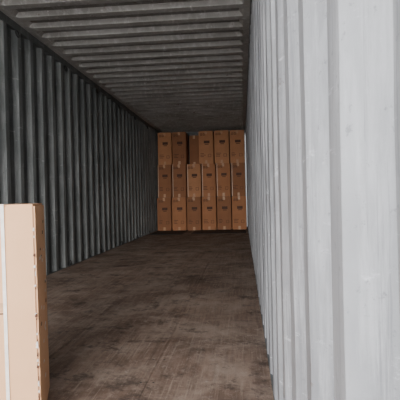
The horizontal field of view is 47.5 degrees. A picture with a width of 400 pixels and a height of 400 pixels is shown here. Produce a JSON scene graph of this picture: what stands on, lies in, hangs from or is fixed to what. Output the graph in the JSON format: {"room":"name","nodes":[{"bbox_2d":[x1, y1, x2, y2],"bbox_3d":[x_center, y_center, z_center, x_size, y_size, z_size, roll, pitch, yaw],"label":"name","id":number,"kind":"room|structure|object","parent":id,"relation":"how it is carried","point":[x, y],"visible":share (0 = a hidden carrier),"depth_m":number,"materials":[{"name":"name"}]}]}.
{"room":"shipping container interior","nodes":[
{"label":"shipping container interior","id":0,"kind":"room"},
{"bbox_2d":[0,20,158,274],"bbox_3d":[-1.715,-0.466,6.450,0.054,2.700,13.172,-1,0,5],"label":"wall","id":1,"kind":"structure","parent":0,"point":[66,147],"depth_m":6.06,"materials":[{"name":"metal"}]},
{"bbox_2d":[0,11,159,133],"bbox_3d":[-1.755,-1.818,6.427,0.076,0.115,13.300,-1,0,5],"label":"trim","id":2,"kind":"structure","parent":1,"relation":"attached to","point":[11,24],"depth_m":5.78,"materials":[{"name":"paint"}]},
{"bbox_2d":[15,30,149,264],"bbox_3d":[-1.720,-0.451,5.924,0.027,2.605,10.242,-1,0,5],"label":"rings","id":3,"kind":"object","parent":1,"relation":"attached to","point":[16,31],"visible":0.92,"depth_m":5.94,"materials":[{"name":"metal"}]},
{"bbox_2d":[46,230,157,275],"bbox_3d":[-1.690,0.941,6.446,0.062,0.166,13.300,-1,0,5],"label":"trim","id":4,"kind":"structure","parent":1,"relation":"attached to","point":[157,230],"depth_m":6.59,"materials":[{"name":"paint"}]},
{"bbox_2d":[0,0,249,132],"bbox_3d":[-0.528,-1.884,6.356,2.495,0.048,13.190,-1,0,5],"label":"ceiling","id":5,"kind":"structure","parent":0,"point":[177,65],"depth_m":5.63,"materials":[{"name":"paint"}]},
{"bbox_2d":[46,227,273,399],"bbox_3d":[-0.471,0.917,6.306,2.455,0.161,13.250,-1,0,5],"label":"floor","id":6,"kind":"structure","parent":0,"point":[147,317],"depth_m":3.13,"materials":[{"name":"brown wood"}]},
{"bbox_2d":[0,203,49,399],"bbox_3d":[-0.858,0.447,1.846,0.429,0.859,0.450,-1,0,-15],"label":"cardboard box","id":7,"kind":"object","parent":6,"relation":"on","point":[24,348],"visible":1,"depth_m":1.67,"materials":[{"name":"beige cardboard"}]},
{"bbox_2d":[157,198,172,230],"bbox_3d":[-0.908,0.371,12.210,0.370,0.869,0.608,-1,0,6],"label":"cardboard box","id":8,"kind":"object","parent":6,"relation":"on","point":[164,205],"visible":0.8,"depth_m":11.91,"materials":[{"name":"brown cardboard"}]},
{"bbox_2d":[157,165,172,197],"bbox_3d":[-0.910,-0.501,12.299,0.367,0.870,0.610,-1,0,6],"label":"cardboard box","id":9,"kind":"object","parent":8,"relation":"on","point":[164,171],"visible":0.84,"depth_m":12.00,"materials":[{"name":"brown cardboard"}]},
{"bbox_2d":[158,132,172,164],"bbox_3d":[-0.914,-1.373,12.427,0.373,0.869,0.608,-1,0,6],"label":"cardboard box","id":10,"kind":"object","parent":9,"relation":"on","point":[165,157],"visible":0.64,"depth_m":12.13,"materials":[{"name":"brown cardboard"}]},
{"bbox_2d":[149,230,187,234],"bbox_3d":[-0.756,0.805,11.218,0.788,0.007,1.180,-1,0,5],"label":"rubber mat","id":11,"kind":"object","parent":6,"relation":"on","point":[179,232],"visible":1,"depth_m":11.11,"materials":[{"name":"black rubber"}]},
{"bbox_2d":[172,197,186,230],"bbox_3d":[-0.516,0.362,12.186,0.370,0.869,0.608,-1,0,6],"label":"cardboard box","id":12,"kind":"object","parent":6,"relation":"on","point":[179,204],"visible":0.83,"depth_m":11.89,"materials":[{"name":"brown cardboard"}]},
{"bbox_2d":[172,164,186,196],"bbox_3d":[-0.529,-0.510,12.266,0.367,0.870,0.610,-1,0,5],"label":"cardboard box","id":13,"kind":"object","parent":12,"relation":"on","point":[179,171],"visible":0.81,"depth_m":11.97,"materials":[{"name":"brown cardboard"}]},
{"bbox_2d":[172,132,188,164],"bbox_3d":[-0.527,-1.381,12.369,0.373,0.869,0.608,-1,0,5],"label":"cardboard box","id":14,"kind":"object","parent":13,"relation":"on","point":[180,149],"visible":0.82,"depth_m":12.07,"materials":[{"name":"brown cardboard"}]},
{"bbox_2d":[187,197,202,229],"bbox_3d":[-0.130,0.354,12.123,0.370,0.869,0.608,-1,0,6],"label":"cardboard box","id":15,"kind":"object","parent":6,"relation":"on","point":[194,204],"visible":0.9,"depth_m":11.82,"materials":[{"name":"brown cardboard"}]},
{"bbox_2d":[187,164,201,196],"bbox_3d":[-0.136,-0.519,12.278,0.367,0.870,0.610,-1,0,5],"label":"cardboard box","id":16,"kind":"object","parent":15,"relation":"on","point":[194,171],"visible":0.95,"depth_m":11.98,"materials":[{"name":"brown cardboard"}]},
{"bbox_2d":[189,135,198,163],"bbox_3d":[-0.144,-1.367,12.661,0.264,0.819,0.356,-1,0,5],"label":"cardboard box","id":17,"kind":"object","parent":16,"relation":"on","point":[193,140],"visible":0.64,"depth_m":12.49,"materials":[{"name":"brown cardboard"}]},
{"bbox_2d":[202,197,216,229],"bbox_3d":[0.264,0.345,12.154,0.370,0.869,0.608,-1,0,5],"label":"cardboard box","id":18,"kind":"object","parent":6,"relation":"on","point":[209,204],"visible":0.9,"depth_m":11.86,"materials":[{"name":"brown cardboard"}]},
{"bbox_2d":[201,163,216,196],"bbox_3d":[0.256,-0.527,12.239,0.367,0.870,0.610,-1,0,6],"label":"cardboard box","id":19,"kind":"object","parent":18,"relation":"on","point":[209,187],"visible":0.92,"depth_m":11.94,"materials":[{"name":"brown cardboard"}]},
{"bbox_2d":[199,131,214,163],"bbox_3d":[0.189,-1.397,12.293,0.388,0.869,0.608,-1,0,6],"label":"cardboard box","id":20,"kind":"object","parent":19,"relation":"on","point":[206,138],"visible":0.81,"depth_m":12.00,"materials":[{"name":"brown cardboard"}]},
{"bbox_2d":[191,229,245,233],"bbox_3d":[0.480,0.777,11.152,1.288,0.007,1.080,-1,0,5],"label":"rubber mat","id":21,"kind":"object","parent":6,"relation":"on","point":[243,230],"visible":0.93,"depth_m":11.03,"materials":[{"name":"black rubber"}]},
{"bbox_2d":[217,196,231,229],"bbox_3d":[0.658,0.336,12.105,0.370,0.869,0.608,-1,0,6],"label":"cardboard box","id":22,"kind":"object","parent":6,"relation":"on","point":[224,203],"visible":0.99,"depth_m":11.81,"materials":[{"name":"brown cardboard"}]},
{"bbox_2d":[216,163,230,195],"bbox_3d":[0.636,-0.536,12.163,0.367,0.870,0.610,-1,0,5],"label":"cardboard box","id":23,"kind":"object","parent":22,"relation":"on","point":[223,170],"visible":0.91,"depth_m":11.87,"materials":[{"name":"brown cardboard"}]},
{"bbox_2d":[214,130,229,163],"bbox_3d":[0.598,-1.406,12.252,0.388,0.869,0.608,-1,0,6],"label":"cardboard box","id":24,"kind":"object","parent":23,"relation":"on","point":[221,137],"visible":0.86,"depth_m":11.95,"materials":[{"name":"brown cardboard"}]},
{"bbox_2d":[232,196,246,229],"bbox_3d":[1.046,0.328,12.050,0.370,0.869,0.608,-1,0,6],"label":"cardboard box","id":25,"kind":"object","parent":6,"relation":"on","point":[239,217],"visible":0.99,"depth_m":11.75,"materials":[{"name":"brown cardboard"}]},
{"bbox_2d":[231,163,245,195],"bbox_3d":[1.025,-0.544,12.161,0.367,0.870,0.610,-1,0,5],"label":"cardboard box","id":26,"kind":"object","parent":25,"relation":"on","point":[237,169],"visible":1,"depth_m":11.86,"materials":[{"name":"brown cardboard"}]},
{"bbox_2d":[230,130,244,163],"bbox_3d":[1.004,-1.415,12.250,0.388,0.869,0.608,-1,0,5],"label":"cardboard box","id":27,"kind":"object","parent":26,"relation":"on","point":[237,149],"visible":0.91,"depth_m":11.95,"materials":[{"name":"brown cardboard"}]},
{"bbox_2d":[169,132,247,226],"bbox_3d":[0.120,-0.603,12.909,2.475,2.800,0.043,-1,0,5],"label":"wall","id":28,"kind":"structure","parent":0,"point":[229,132],"depth_m":12.80,"materials":[{"name":"metal"}]},
{"bbox_2d":[246,0,399,399],"bbox_3d":[0.716,-0.520,6.221,0.053,2.700,13.172,-1,0,5],"label":"wall","id":29,"kind":"structure","parent":0,"point":[323,111],"depth_m":0.77,"materials":[{"name":"metal"}]},
{"bbox_2d":[245,0,251,133],"bbox_3d":[0.692,-1.872,6.196,0.076,0.115,13.300,-1,0,5],"label":"trim","id":30,"kind":"structure","parent":29,"relation":"attached to","point":[250,0],"depth_m":5.63,"materials":[{"name":"paint"}]},
{"bbox_2d":[248,232,274,399],"bbox_3d":[0.752,0.887,6.215,0.062,0.166,13.300,-1,0,5],"label":"trim","id":31,"kind":"structure","parent":29,"relation":"attached to","point":[271,375],"depth_m":2.58,"materials":[{"name":"paint"}]}
]}

